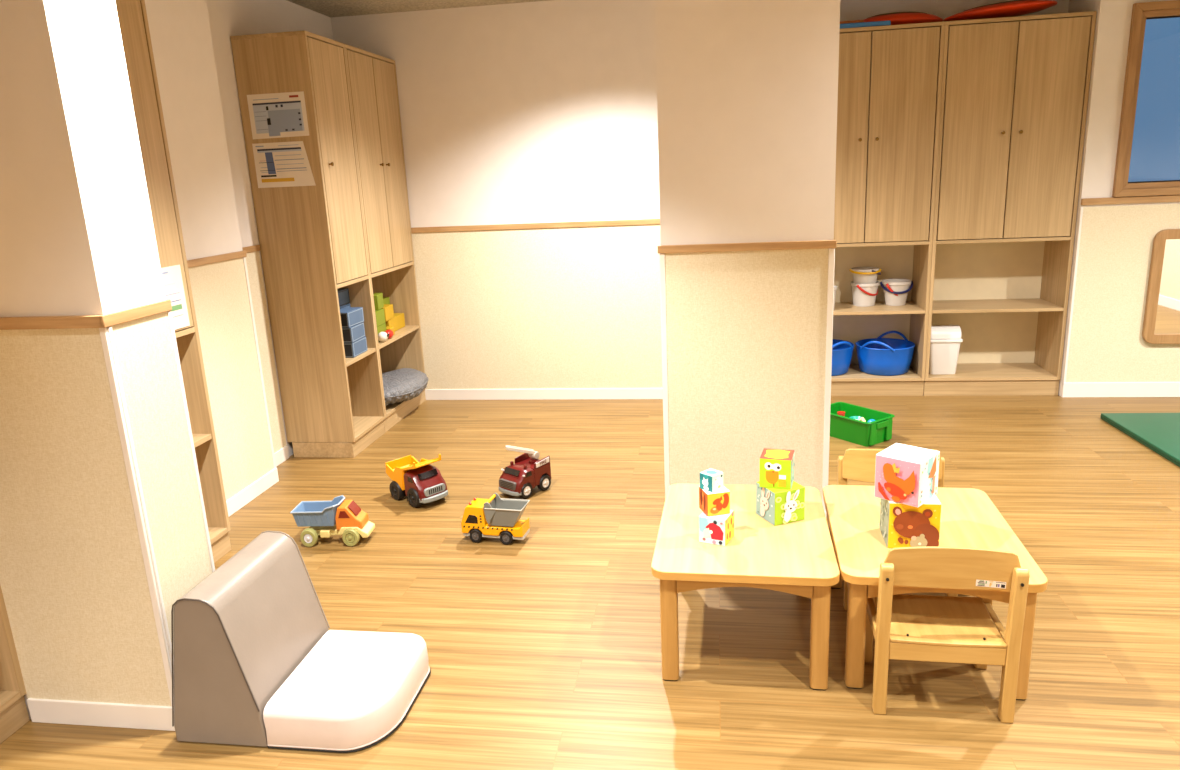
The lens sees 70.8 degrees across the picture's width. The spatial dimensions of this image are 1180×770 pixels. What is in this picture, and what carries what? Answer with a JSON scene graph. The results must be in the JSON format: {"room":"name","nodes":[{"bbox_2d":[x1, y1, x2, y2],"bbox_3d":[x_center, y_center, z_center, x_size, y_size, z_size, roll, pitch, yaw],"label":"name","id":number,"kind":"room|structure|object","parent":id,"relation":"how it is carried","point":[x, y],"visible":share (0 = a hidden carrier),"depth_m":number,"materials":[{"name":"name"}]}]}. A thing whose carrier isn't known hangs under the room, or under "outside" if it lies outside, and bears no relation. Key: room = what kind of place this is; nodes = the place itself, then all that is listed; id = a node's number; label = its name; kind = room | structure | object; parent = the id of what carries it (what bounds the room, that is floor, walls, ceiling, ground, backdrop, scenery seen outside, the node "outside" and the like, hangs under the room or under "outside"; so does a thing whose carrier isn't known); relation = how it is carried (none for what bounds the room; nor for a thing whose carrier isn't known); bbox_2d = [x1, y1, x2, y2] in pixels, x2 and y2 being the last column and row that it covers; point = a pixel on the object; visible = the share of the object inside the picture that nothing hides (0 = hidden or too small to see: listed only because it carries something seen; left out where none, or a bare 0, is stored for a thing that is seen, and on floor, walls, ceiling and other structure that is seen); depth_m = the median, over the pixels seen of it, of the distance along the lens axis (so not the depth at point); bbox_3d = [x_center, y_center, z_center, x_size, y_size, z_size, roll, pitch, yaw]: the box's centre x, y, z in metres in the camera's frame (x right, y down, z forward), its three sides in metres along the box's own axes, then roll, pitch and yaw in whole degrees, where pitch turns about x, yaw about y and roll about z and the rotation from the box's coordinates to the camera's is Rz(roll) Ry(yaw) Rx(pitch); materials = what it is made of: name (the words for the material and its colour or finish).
{"room":"children's room","nodes":[
{"label":"children's room","id":0,"kind":"room"},
{"bbox_2d":[0,0,165,718],"bbox_3d":[-1.772,-0.284,2.426,0.962,2.710,0.268,0,14,9],"label":"wall pillar","id":1,"kind":"structure","parent":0,"point":[77,233],"depth_m":2.21,"materials":[{"name":"paint"}]},
{"bbox_2d":[0,315,100,329],"bbox_3d":[-1.786,-0.168,2.309,0.968,0.033,0.018,0,14,9],"label":"trim","id":2,"kind":"structure","parent":1,"relation":"attached to","point":[76,321],"depth_m":2.25,"materials":[{"name":"brown wood"}]},
{"bbox_2d":[0,328,170,705],"bbox_3d":[-1.546,0.415,2.431,0.498,1.175,0.006,0,14,9],"label":"panel","id":3,"kind":"object","parent":1,"relation":"attached to","point":[74,584],"visible":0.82,"depth_m":2.43,"materials":[{"name":"paint"}]},
{"bbox_2d":[27,698,174,730],"bbox_3d":[-1.512,1.022,2.580,0.508,0.082,0.014,0,14,9],"label":"baseboard","id":4,"kind":"structure","parent":1,"relation":"attached to","point":[135,716],"depth_m":2.57,"materials":[{"name":"white paint"}]},
{"bbox_2d":[99,300,171,327],"bbox_3d":[-1.288,-0.205,2.365,0.012,0.033,0.290,0,14,9],"label":"trim","id":5,"kind":"structure","parent":1,"relation":"attached to","point":[111,319],"depth_m":2.34,"materials":[{"name":"brown wood"}]},
{"bbox_2d":[99,326,173,705],"bbox_3d":[-1.290,0.414,2.389,0.020,1.175,0.010,0,14,9],"label":"trim","id":6,"kind":"structure","parent":1,"relation":"attached to","point":[104,336],"depth_m":2.37,"materials":[{"name":"white paint"}]},
{"bbox_2d":[111,312,211,653],"bbox_3d":[-1.263,0.379,2.521,0.006,1.175,0.244,0,14,9],"label":"panel","id":7,"kind":"object","parent":1,"relation":"attached to","point":[144,346],"visible":0.64,"depth_m":2.47,"materials":[{"name":"paint"}]},
{"bbox_2d":[167,311,214,572],"bbox_3d":[-1.242,0.346,2.645,0.010,1.175,0.014,0,14,9],"label":"trim","id":8,"kind":"structure","parent":1,"relation":"attached to","point":[169,312],"depth_m":2.60,"materials":[{"name":"white paint"}]},
{"bbox_2d":[145,0,242,259],"bbox_3d":[-1.956,-0.661,3.942,0.140,2.710,0.855,0,14,9],"label":"wall","id":9,"kind":"structure","parent":0,"point":[180,32],"depth_m":3.96,"materials":[{"name":"paint"}]},
{"bbox_2d":[187,250,246,267],"bbox_3d":[-1.875,-0.583,3.953,0.016,0.033,0.861,0,14,9],"label":"trim","id":10,"kind":"structure","parent":9,"relation":"attached to","point":[240,254],"depth_m":4.10,"materials":[{"name":"brown wood"}]},
{"bbox_2d":[188,258,273,500],"bbox_3d":[-1.855,0.005,4.094,0.006,1.175,0.832,0,14,9],"label":"panel","id":11,"kind":"object","parent":9,"relation":"attached to","point":[219,289],"visible":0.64,"depth_m":4.25,"materials":[{"name":"paint"}]},
{"bbox_2d":[226,468,278,516],"bbox_3d":[-1.822,0.610,4.257,0.014,0.082,0.861,0,14,9],"label":"baseboard","id":12,"kind":"structure","parent":9,"relation":"attached to","point":[265,482],"depth_m":4.40,"materials":[{"name":"white paint"}]},
{"bbox_2d":[243,257,275,468],"bbox_3d":[-1.790,-0.102,4.502,0.010,1.175,0.022,0,14,9],"label":"trim","id":13,"kind":"structure","parent":9,"relation":"attached to","point":[244,258],"depth_m":4.49,"materials":[{"name":"white paint"}]},
{"bbox_2d":[206,0,332,456],"bbox_3d":[-2.414,-0.097,1.806,0.120,2.710,8.800,0,14,9],"label":"wall","id":14,"kind":"structure","parent":0,"point":[227,18],"depth_m":4.61,"materials":[{"name":"paint"}]},
{"bbox_2d":[246,251,285,452],"bbox_3d":[-1.900,-0.154,4.727,0.006,1.175,0.370,0,14,9],"label":"wall panel","id":15,"kind":"object","parent":14,"relation":"attached to","point":[253,261],"visible":0.36,"depth_m":4.83,"materials":[{"name":"paint"}]},
{"bbox_2d":[274,445,288,466],"bbox_3d":[-1.870,0.454,4.878,0.012,0.082,0.385,0,14,9],"label":"baseboard","id":16,"kind":"structure","parent":14,"relation":"attached to","point":[282,455],"depth_m":4.98,"materials":[{"name":"white paint"}]},
{"bbox_2d":[287,0,547,16],"bbox_3d":[1.182,-1.548,1.165,7.500,0.100,9.550,0,14,9],"label":"ceiling","id":17,"kind":"structure","parent":0,"point":[330,8],"depth_m":5.40,"materials":[{"name":"paint"}]},
{"bbox_2d":[331,0,659,227],"bbox_3d":[-0.231,-1.222,5.838,3.220,2.710,0.120,0,14,9],"label":"wall","id":18,"kind":"structure","parent":0,"point":[537,111],"depth_m":5.64,"materials":[{"name":"paint"}]},
{"bbox_2d":[411,219,659,232],"bbox_3d":[-0.172,-1.117,5.787,3.090,0.037,0.014,0,14,9],"label":"trim","id":19,"kind":"structure","parent":18,"relation":"attached to","point":[634,221],"depth_m":5.81,"materials":[{"name":"brown wood"}]},
{"bbox_2d":[412,224,662,388],"bbox_3d":[-0.175,-0.541,5.942,3.030,1.175,0.006,0,14,9],"label":"wall panel","id":20,"kind":"object","parent":18,"relation":"attached to","point":[567,307],"visible":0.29,"depth_m":5.97,"materials":[{"name":"paint"}]},
{"bbox_2d":[425,388,662,399],"bbox_3d":[-0.118,0.066,6.088,3.090,0.082,0.014,0,14,9],"label":"baseboard","id":21,"kind":"structure","parent":18,"relation":"attached to","point":[587,393],"depth_m":6.12,"materials":[{"name":"white paint"}]},
{"bbox_2d":[0,395,1179,769],"bbox_3d":[1.306,1.172,1.857,7.500,0.100,9.550,0,14,9],"label":"floor","id":22,"kind":"structure","parent":0,"point":[544,647],"depth_m":3.06,"materials":[{"name":"brown wood"}]},
{"bbox_2d":[0,585,29,743],"bbox_3d":[-2.088,0.011,1.942,0.471,2.405,0.890,0,14,9],"label":"cupboard","id":23,"kind":"object","parent":22,"relation":"on","point":[13,709],"visible":1,"depth_m":2.56,"materials":[{"name":"brown wood"}]},
{"bbox_2d":[115,0,230,562],"bbox_3d":[-1.938,-0.288,3.092,0.421,2.405,0.945,0,14,9],"label":"cupboard","id":24,"kind":"object","parent":22,"relation":"on","point":[132,14],"visible":0.2,"depth_m":3.38,"materials":[{"name":"brown wood"}]},
{"bbox_2d":[161,265,189,329],"bbox_3d":[-1.706,-0.348,3.366,0.002,0.255,0.210,0,14,9],"label":"paper notice","id":25,"kind":"object","parent":24,"relation":"attached to","point":[171,275],"visible":0.5,"depth_m":3.41,"materials":[{"name":"white paper"}]},
{"bbox_2d":[192,434,211,447],"bbox_3d":[-1.919,0.340,3.253,0.381,0.022,0.901,0,14,9],"label":"shelf","id":26,"kind":"object","parent":24,"relation":"attached to","point":[198,439],"depth_m":3.61,"materials":[{"name":"brown wood"}]},
{"bbox_2d":[171,531,430,752],"bbox_3d":[-0.894,0.780,2.600,0.659,0.482,0.462,0,14,9],"label":"chair","id":27,"kind":"object","parent":22,"relation":"on","point":[258,661],"visible":1,"depth_m":2.47,"materials":[{"name":"beige leather"}]},
{"bbox_2d":[230,30,384,457],"bbox_3d":[-1.631,-0.785,4.988,0.456,2.405,0.495,0,14,9],"label":"cupboard","id":28,"kind":"object","parent":22,"relation":"on","point":[312,239],"visible":1,"depth_m":4.81,"materials":[{"name":"brown wood"}]},
{"bbox_2d":[247,91,308,138],"bbox_3d":[-1.712,-1.478,4.558,0.335,0.234,0.004,0,14,9],"label":"paper notice","id":29,"kind":"object","parent":28,"relation":"attached to","point":[272,115],"visible":1,"depth_m":4.56,"materials":[{"name":"paper"}]},
{"bbox_2d":[252,141,315,187],"bbox_3d":[-1.703,-1.226,4.623,0.345,0.240,0.004,0,14,9],"label":"paper notice","id":30,"kind":"object","parent":28,"relation":"attached to","point":[278,164],"visible":1,"depth_m":4.62,"materials":[{"name":"white paper"}]},
{"bbox_2d":[344,336,367,357],"bbox_3d":[-1.471,-0.236,5.146,0.101,0.092,0.211,0,14,9],"label":"brick","id":31,"kind":"object","parent":28,"relation":"on","point":[358,347],"visible":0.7,"depth_m":5.07,"materials":[{"name":"blue cardboard"}]},
{"bbox_2d":[342,322,364,342],"bbox_3d":[-1.476,-0.325,5.119,0.101,0.092,0.211,-1,14,7],"label":"brick","id":32,"kind":"object","parent":31,"relation":"on","point":[354,333],"visible":0.68,"depth_m":5.04,"materials":[{"name":"blue cardboard"}]},
{"bbox_2d":[340,307,363,327],"bbox_3d":[-1.480,-0.415,5.093,0.101,0.092,0.211,0,15,11],"label":"brick","id":33,"kind":"object","parent":32,"relation":"on","point":[350,316],"visible":0.77,"depth_m":5.05,"materials":[{"name":"blue cardboard"}]},
{"bbox_2d":[346,348,375,366],"bbox_3d":[-1.613,-0.170,5.146,0.416,0.022,0.451,0,14,9],"label":"shelf","id":34,"kind":"object","parent":28,"relation":"attached to","point":[371,351],"depth_m":5.11,"materials":[{"name":"brown wood"}]},
{"bbox_3d":[-1.576,-0.257,5.242,0.111,0.096,0.191,0,14,9],"label":"brick","id":35,"kind":"object","parent":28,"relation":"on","visible":0},
{"bbox_3d":[-1.580,-0.352,5.218,0.111,0.096,0.191,0,14,9],"label":"brick","id":36,"kind":"object","parent":35,"relation":"on","visible":0},
{"bbox_2d":[339,304,350,309],"bbox_3d":[-1.584,-0.446,5.194,0.111,0.096,0.191,0,14,9],"label":"brick","id":37,"kind":"object","parent":36,"relation":"on","point":[347,305],"visible":0.11,"depth_m":5.19,"materials":[{"name":"blue cardboard"}]},
{"bbox_2d":[337,288,349,306],"bbox_3d":[-1.589,-0.541,5.170,0.111,0.096,0.191,0,14,9],"label":"brick","id":38,"kind":"object","parent":37,"relation":"on","point":[343,293],"visible":0.23,"depth_m":5.18,"materials":[{"name":"blue cardboard"}]},
{"bbox_2d":[290,495,374,546],"bbox_3d":[-1.183,0.626,3.840,0.343,0.199,0.153,-2,14,4],"label":"dump truck","id":39,"kind":"object","parent":22,"relation":"on","point":[338,516],"visible":1,"depth_m":3.79,"materials":[{"name":"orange plastic"}]},
{"bbox_2d":[344,44,425,431],"bbox_3d":[-1.536,-0.948,5.611,0.456,2.405,0.805,0,14,9],"label":"cupboard","id":40,"kind":"object","parent":22,"relation":"on","point":[372,78],"visible":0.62,"depth_m":5.55,"materials":[{"name":"brown wood"}]},
{"bbox_2d":[386,313,404,330],"bbox_3d":[-1.446,-0.439,5.925,0.151,0.099,0.301,0,14,9],"label":"brick","id":41,"kind":"object","parent":40,"relation":"on","point":[398,321],"visible":0.46,"depth_m":5.94,"materials":[{"name":"yellow cardboard"}]},
{"bbox_2d":[379,325,418,348],"bbox_3d":[-1.518,-0.333,5.769,0.416,0.022,0.761,0,14,9],"label":"shelf","id":42,"kind":"object","parent":40,"relation":"attached to","point":[407,329],"depth_m":5.83,"materials":[{"name":"brown wood"}]},
{"bbox_2d":[382,368,427,405],"bbox_3d":[-1.387,0.011,5.870,0.467,0.164,0.751,0,14,9],"label":"floor cushion","id":43,"kind":"object","parent":40,"relation":"in","point":[403,384],"visible":0.68,"depth_m":5.72,"materials":[{"name":"grey fabric"}]},
{"bbox_2d":[385,454,447,507],"bbox_3d":[-0.893,0.473,4.295,0.342,0.246,0.190,11,20,43],"label":"dump truck","id":44,"kind":"object","parent":22,"relation":"on","point":[422,482],"visible":1,"depth_m":4.23,"materials":[{"name":"red plastic"}]},
{"bbox_2d":[424,483,445,496],"bbox_3d":[-0.788,0.530,4.205,0.021,0.040,0.125,11,20,43],"label":"grille","id":45,"kind":"object","parent":44,"relation":"attached to","point":[430,489],"depth_m":4.20,"materials":[{"name":"grey plastic"}]},
{"bbox_2d":[461,493,529,544],"bbox_3d":[-0.430,0.606,3.776,0.298,0.202,0.124,1,15,15],"label":"dump truck","id":46,"kind":"object","parent":22,"relation":"on","point":[494,517],"visible":1,"depth_m":3.74,"materials":[{"name":"plastic"}]},
{"bbox_2d":[498,445,551,498],"bbox_3d":[-0.348,0.438,4.323,0.174,0.252,0.261,10,19,40],"label":"fire truck","id":47,"kind":"object","parent":22,"relation":"on","point":[521,476],"visible":1,"depth_m":4.29,"materials":[{"name":"red plastic"}]},
{"bbox_2d":[499,478,516,489],"bbox_3d":[-0.419,0.508,4.255,0.120,0.040,0.021,10,19,40],"label":"grille","id":48,"kind":"object","parent":47,"relation":"attached to","point":[504,483],"depth_m":4.25,"materials":[{"name":"grey plastic"}]},
{"bbox_2d":[651,483,839,689],"bbox_3d":[0.539,0.676,2.928,0.572,0.400,0.755,0,14,10],"label":"table","id":49,"kind":"object","parent":22,"relation":"on","point":[797,557],"visible":0.94,"depth_m":2.64,"materials":[{"name":"brown wood"}]},
{"bbox_2d":[699,510,733,545],"bbox_3d":[0.422,0.469,2.764,0.093,0.092,0.093,5,16,27],"label":"cube","id":50,"kind":"object","parent":49,"relation":"on","point":[717,529],"visible":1,"depth_m":2.73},
{"bbox_2d":[699,517,724,545],"bbox_3d":[0.400,0.480,2.725,0.090,0.090,0.002,5,16,27],"label":"picture","id":51,"kind":"object","parent":50,"relation":"attached to","point":[712,531],"depth_m":2.73},
{"bbox_2d":[699,486,729,515],"bbox_3d":[0.414,0.382,2.764,0.080,0.079,0.080,-6,15,-12],"label":"cube","id":52,"kind":"object","parent":50,"relation":"on","point":[717,502],"visible":0.98,"depth_m":2.73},
{"bbox_2d":[699,487,706,514],"bbox_3d":[0.375,0.385,2.756,0.001,0.077,0.077,-6,15,-12],"label":"picture","id":53,"kind":"object","parent":52,"relation":"attached to","point":[702,495],"depth_m":2.76},
{"bbox_2d":[700,468,722,491],"bbox_3d":[0.403,0.316,2.751,0.057,0.056,0.056,-14,18,-39],"label":"cube","id":54,"kind":"object","parent":52,"relation":"on","point":[711,480],"visible":1,"depth_m":2.73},
{"bbox_2d":[700,473,711,491],"bbox_3d":[0.381,0.321,2.734,0.001,0.054,0.054,-14,18,-39],"label":"picture","id":55,"kind":"object","parent":54,"relation":"attached to","point":[705,478],"depth_m":2.73},
{"bbox_2d":[700,468,721,475],"bbox_3d":[0.402,0.288,2.745,0.054,0.001,0.054,-14,18,-39],"label":"picture","id":56,"kind":"object","parent":54,"relation":"on","point":[710,472],"depth_m":2.74},
{"bbox_2d":[713,473,722,491],"bbox_3d":[0.421,0.320,2.731,0.054,0.054,0.001,-14,18,-39],"label":"picture","id":57,"kind":"object","parent":54,"relation":"attached to","point":[718,479],"depth_m":2.73},
{"bbox_2d":[708,492,729,515],"bbox_3d":[0.423,0.391,2.726,0.077,0.077,0.001,-6,15,-12],"label":"picture","id":58,"kind":"object","parent":52,"relation":"attached to","point":[718,502],"depth_m":2.73},
{"bbox_2d":[726,511,733,544],"bbox_3d":[0.463,0.472,2.744,0.001,0.090,0.090,5,16,27],"label":"picture","id":59,"kind":"object","parent":50,"relation":"attached to","point":[730,520],"depth_m":2.74},
{"bbox_2d":[756,481,804,525],"bbox_3d":[0.666,0.406,2.909,0.125,0.120,0.126,-8,15,-19],"label":"cube","id":60,"kind":"object","parent":49,"relation":"on","point":[776,506],"visible":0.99,"depth_m":2.86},
{"bbox_2d":[756,482,774,524],"bbox_3d":[0.608,0.413,2.892,0.004,0.118,0.118,-8,15,-19],"label":"picture","id":61,"kind":"object","parent":60,"relation":"attached to","point":[765,497],"depth_m":2.88},
{"bbox_2d":[759,448,794,489],"bbox_3d":[0.654,0.292,2.898,0.109,0.107,0.109,2,15,19],"label":"cube","id":62,"kind":"object","parent":60,"relation":"on","point":[776,465],"visible":1,"depth_m":2.85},
{"bbox_2d":[760,458,790,488],"bbox_3d":[0.635,0.305,2.849,0.105,0.105,0.002,2,15,19],"label":"picture","id":63,"kind":"object","parent":62,"relation":"attached to","point":[774,472],"depth_m":2.85},
{"bbox_2d":[760,448,793,459],"bbox_3d":[0.651,0.240,2.886,0.105,0.001,0.105,2,15,19],"label":"picture","id":64,"kind":"object","parent":62,"relation":"on","point":[767,454],"depth_m":2.88},
{"bbox_2d":[775,488,804,525],"bbox_3d":[0.689,0.419,2.855,0.118,0.118,0.005,-8,15,-19],"label":"picture","id":65,"kind":"object","parent":60,"relation":"attached to","point":[789,504],"depth_m":2.85},
{"bbox_2d":[830,402,894,446],"bbox_3d":[1.580,0.234,4.987,0.253,0.150,0.424,-12,17,-32],"label":"crate","id":66,"kind":"object","parent":22,"relation":"on","point":[866,434],"visible":0.77,"depth_m":4.88,"materials":[{"name":"green plastic"}]},
{"bbox_2d":[831,21,944,395],"bbox_3d":[1.864,-1.142,5.735,0.874,2.420,0.466,0,14,9],"label":"cupboard","id":67,"kind":"object","parent":22,"relation":"on","point":[890,76],"visible":0.67,"depth_m":5.46,"materials":[{"name":"brown wood"}]},
{"bbox_2d":[831,339,853,375],"bbox_3d":[1.700,-0.225,6.013,0.404,0.257,0.404,4,16,26],"label":"tub","id":68,"kind":"object","parent":67,"relation":"in","point":[842,350],"visible":0.37,"depth_m":5.87,"materials":[{"name":"blue plastic"}]},
{"bbox_2d":[850,281,878,306],"bbox_3d":[1.956,-0.651,5.923,0.196,0.165,0.201,0,14,9],"label":"bucket","id":69,"kind":"object","parent":67,"relation":"on","point":[864,295],"visible":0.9,"depth_m":5.86,"materials":[{"name":"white plastic"}]},
{"bbox_2d":[849,267,880,283],"bbox_3d":[1.952,-0.747,5.899,0.216,0.165,0.219,0,14,9],"label":"bucket","id":70,"kind":"object","parent":69,"relation":"in","point":[861,275],"visible":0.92,"depth_m":5.83,"materials":[{"name":"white plastic"}]},
{"bbox_2d":[840,20,890,28],"bbox_3d":[1.655,-2.282,5.279,0.490,0.030,0.030,0,14,9],"label":"board","id":71,"kind":"object","parent":67,"relation":"on","point":[875,23],"visible":0.56,"depth_m":5.25,"materials":[{"name":"blue"}]},
{"bbox_2d":[833,301,924,314],"bbox_3d":[1.893,-0.545,5.897,0.830,0.022,0.426,0,14,9],"label":"shelf","id":72,"kind":"object","parent":67,"relation":"attached to","point":[841,307],"depth_m":5.76,"materials":[{"name":"brown wood"}]},
{"bbox_2d":[855,331,914,375],"bbox_3d":[2.110,-0.227,5.950,0.404,0.257,0.431,8,18,36],"label":"tub","id":73,"kind":"object","parent":67,"relation":"in","point":[876,356],"visible":1,"depth_m":5.83,"materials":[{"name":"blue plastic"}]},
{"bbox_2d":[880,279,912,305],"bbox_3d":[2.169,-0.656,5.892,0.227,0.170,0.200,-3,14,-2],"label":"bucket","id":74,"kind":"object","parent":67,"relation":"on","point":[896,291],"visible":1,"depth_m":5.83,"materials":[{"name":"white plastic"}]},
{"bbox_2d":[864,12,942,24],"bbox_3d":[2.009,-2.382,5.444,0.578,0.103,0.347,0,14,9],"label":"sled","id":75,"kind":"object","parent":67,"relation":"on","point":[896,18],"visible":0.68,"depth_m":5.31,"materials":[{"name":"red plastic"}]},
{"bbox_2d":[837,449,957,609],"bbox_3d":[1.145,0.531,3.117,0.390,0.534,0.324,0,14,10],"label":"chair","id":76,"kind":"object","parent":22,"relation":"on","point":[856,464],"visible":0.23,"depth_m":3.19,"materials":[{"name":"brown wood"}]},
{"bbox_2d":[823,485,1047,699],"bbox_3d":[1.118,0.672,2.841,0.580,0.400,0.755,0,15,11],"label":"table","id":77,"kind":"object","parent":22,"relation":"on","point":[969,518],"visible":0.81,"depth_m":2.66,"materials":[{"name":"brown wood"}]},
{"bbox_2d":[879,495,940,547],"bbox_3d":[1.032,0.427,2.690,0.160,0.155,0.162,0,15,10],"label":"cube","id":78,"kind":"object","parent":77,"relation":"on","point":[901,525],"visible":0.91,"depth_m":2.62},
{"bbox_2d":[879,499,888,545],"bbox_3d":[0.956,0.427,2.707,0.005,0.152,0.152,0,14,10],"label":"picture","id":79,"kind":"object","parent":78,"relation":"attached to","point":[884,504],"depth_m":2.68},
{"bbox_2d":[874,443,939,506],"bbox_3d":[1.008,0.284,2.643,0.148,0.146,0.152,11,20,43],"label":"cube","id":80,"kind":"object","parent":78,"relation":"on","point":[904,474],"visible":1,"depth_m":2.60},
{"bbox_2d":[874,455,919,506],"bbox_3d":[0.957,0.300,2.595,0.141,0.141,0.008,11,20,43],"label":"picture","id":81,"kind":"object","parent":80,"relation":"attached to","point":[897,479],"depth_m":2.59},
{"bbox_2d":[878,443,938,462],"bbox_3d":[1.006,0.213,2.630,0.141,0.002,0.141,11,20,43],"label":"picture","id":82,"kind":"object","parent":80,"relation":"on","point":[896,453],"depth_m":2.62},
{"bbox_2d":[919,452,939,506],"bbox_3d":[1.063,0.295,2.597,0.004,0.141,0.141,11,20,43],"label":"picture","id":83,"kind":"object","parent":80,"relation":"attached to","point":[929,464],"depth_m":2.59},
{"bbox_2d":[865,546,1029,722],"bbox_3d":[1.051,0.689,2.514,0.390,0.534,0.324,0,15,10],"label":"chair","id":84,"kind":"object","parent":22,"relation":"on","point":[950,629],"visible":0.94,"depth_m":2.39,"materials":[{"name":"brown wood"}]},
{"bbox_2d":[923,11,1096,395],"bbox_3d":[2.728,-1.147,5.602,0.872,2.420,0.466,0,14,9],"label":"cupboard","id":85,"kind":"object","parent":22,"relation":"on","point":[1015,90],"visible":0.86,"depth_m":5.37,"materials":[{"name":"brown wood"}]},
{"bbox_2d":[929,325,962,373],"bbox_3d":[2.471,-0.255,5.830,0.224,0.337,0.196,0,14,9],"label":"bin","id":86,"kind":"object","parent":85,"relation":"in","point":[945,342],"visible":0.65,"depth_m":5.75,"materials":[{"name":"white plastic"}]},
{"bbox_2d":[932,298,1063,313],"bbox_3d":[2.756,-0.550,5.764,0.828,0.022,0.426,0,14,9],"label":"shelf","id":87,"kind":"object","parent":85,"relation":"attached to","point":[940,305],"depth_m":5.69,"materials":[{"name":"brown wood"}]},
{"bbox_2d":[943,0,1056,21],"bbox_3d":[2.625,-2.397,5.325,0.675,0.102,0.406,0,15,11],"label":"sled","id":88,"kind":"object","parent":85,"relation":"on","point":[1014,8],"visible":0.94,"depth_m":5.20,"materials":[{"name":"red plastic"}]},
{"bbox_2d":[1100,413,1179,466],"bbox_3d":[3.747,0.368,4.308,1.406,0.035,1.506,-1,14,7],"label":"play mat","id":89,"kind":"object","parent":22,"relation":"on","point":[1159,432],"visible":1,"depth_m":4.79,"materials":[{"name":"green plastic"}]},
{"bbox_2d":[655,0,839,244],"bbox_3d":[0.683,-0.715,3.679,0.718,2.710,0.400,0,14,9],"label":"wall pillar","id":90,"kind":"structure","parent":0,"point":[747,90],"depth_m":3.38,"materials":[{"name":"paint"}]},
{"bbox_2d":[659,253,669,498],"bbox_3d":[0.335,0.005,3.706,0.023,1.175,0.011,0,14,9],"label":"trim","id":91,"kind":"structure","parent":90,"relation":"attached to","point":[661,255],"depth_m":3.68,"materials":[{"name":"white paint"}]},
{"bbox_2d":[665,248,828,499],"bbox_3d":[0.683,0.002,3.655,0.680,1.175,0.006,0,14,9],"label":"panel","id":92,"kind":"object","parent":90,"relation":"attached to","point":[746,330],"visible":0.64,"depth_m":3.62,"materials":[{"name":"paint"}]},
{"bbox_2d":[657,240,836,253],"bbox_3d":[0.655,-0.582,3.500,0.740,0.033,0.018,0,14,9],"label":"trim","id":93,"kind":"structure","parent":90,"relation":"attached to","point":[817,244],"depth_m":3.49,"materials":[{"name":"brown wood"}]},
{"bbox_2d":[822,248,834,510],"bbox_3d":[1.031,0.000,3.598,0.025,1.175,0.011,0,14,9],"label":"trim","id":94,"kind":"structure","parent":90,"relation":"attached to","point":[831,256],"depth_m":3.57,"materials":[{"name":"white paint"}]},
{"bbox_2d":[840,0,1068,21],"bbox_3d":[2.318,-1.363,5.935,1.910,2.710,0.120,0,14,9],"label":"wall niche","id":95,"kind":"object","parent":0,"point":[850,10],"depth_m":5.58,"materials":[{"name":"paint"}]},
{"bbox_2d":[1068,0,1092,12],"bbox_3d":[3.226,-1.308,5.555,0.120,2.710,0.370,0,14,9],"label":"wall","id":96,"kind":"structure","parent":0,"point":[1074,5],"depth_m":5.28,"materials":[{"name":"paint"}]},
{"bbox_2d":[1058,0,1179,396],"bbox_3d":[4.332,-1.253,5.144,2.430,2.710,0.120,0,14,9],"label":"wall","id":97,"kind":"structure","parent":0,"point":[1113,17],"depth_m":5.14,"materials":[{"name":"paint"}]},
{"bbox_2d":[1063,207,1082,382],"bbox_3d":[3.159,-0.564,5.436,0.015,1.175,0.010,0,14,9],"label":"trim","id":98,"kind":"structure","parent":97,"relation":"attached to","point":[1081,208],"depth_m":5.42,"materials":[{"name":"white paint"}]},
{"bbox_2d":[1062,382,1179,396],"bbox_3d":[4.320,0.026,5.411,2.310,0.102,0.014,0,14,9],"label":"baseboard","id":99,"kind":"structure","parent":97,"relation":"attached to","point":[1080,389],"depth_m":5.52,"materials":[{"name":"white paint"}]},
{"bbox_2d":[1066,204,1179,382],"bbox_3d":[4.296,-0.572,5.262,2.285,1.175,0.006,0,14,9],"label":"wall panel","id":100,"kind":"object","parent":97,"relation":"attached to","point":[1107,343],"visible":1,"depth_m":5.40,"materials":[{"name":"paint"}]},
{"bbox_2d":[1142,229,1179,343],"bbox_3d":[4.130,-0.628,5.250,1.100,0.735,0.030,0,14,9],"label":"wall mirror","id":101,"kind":"object","parent":100,"relation":"attached to","point":[1161,322],"visible":1,"depth_m":5.33,"materials":[{"name":"brown wood"}]},
{"bbox_2d":[1154,239,1179,333],"bbox_3d":[4.131,-0.630,5.257,0.976,0.611,0.008,0,14,9],"label":"mirror glass","id":102,"kind":"object","parent":101,"relation":"attached to","point":[1167,290],"depth_m":5.32,"materials":[{"name":"clear mirror"}]},
{"bbox_2d":[1081,195,1179,204],"bbox_3d":[4.265,-1.171,5.103,2.310,0.041,0.020,0,14,9],"label":"trim","id":103,"kind":"structure","parent":97,"relation":"attached to","point":[1164,198],"depth_m":5.23,"materials":[{"name":"brown wood"}]},
{"bbox_2d":[1112,0,1179,196],"bbox_3d":[3.768,-1.749,5.080,0.980,1.128,0.150,0,14,9],"label":"window","id":104,"kind":"structure","parent":97,"relation":"in","point":[1148,148],"depth_m":5.11,"materials":[{"name":"brown wood"}]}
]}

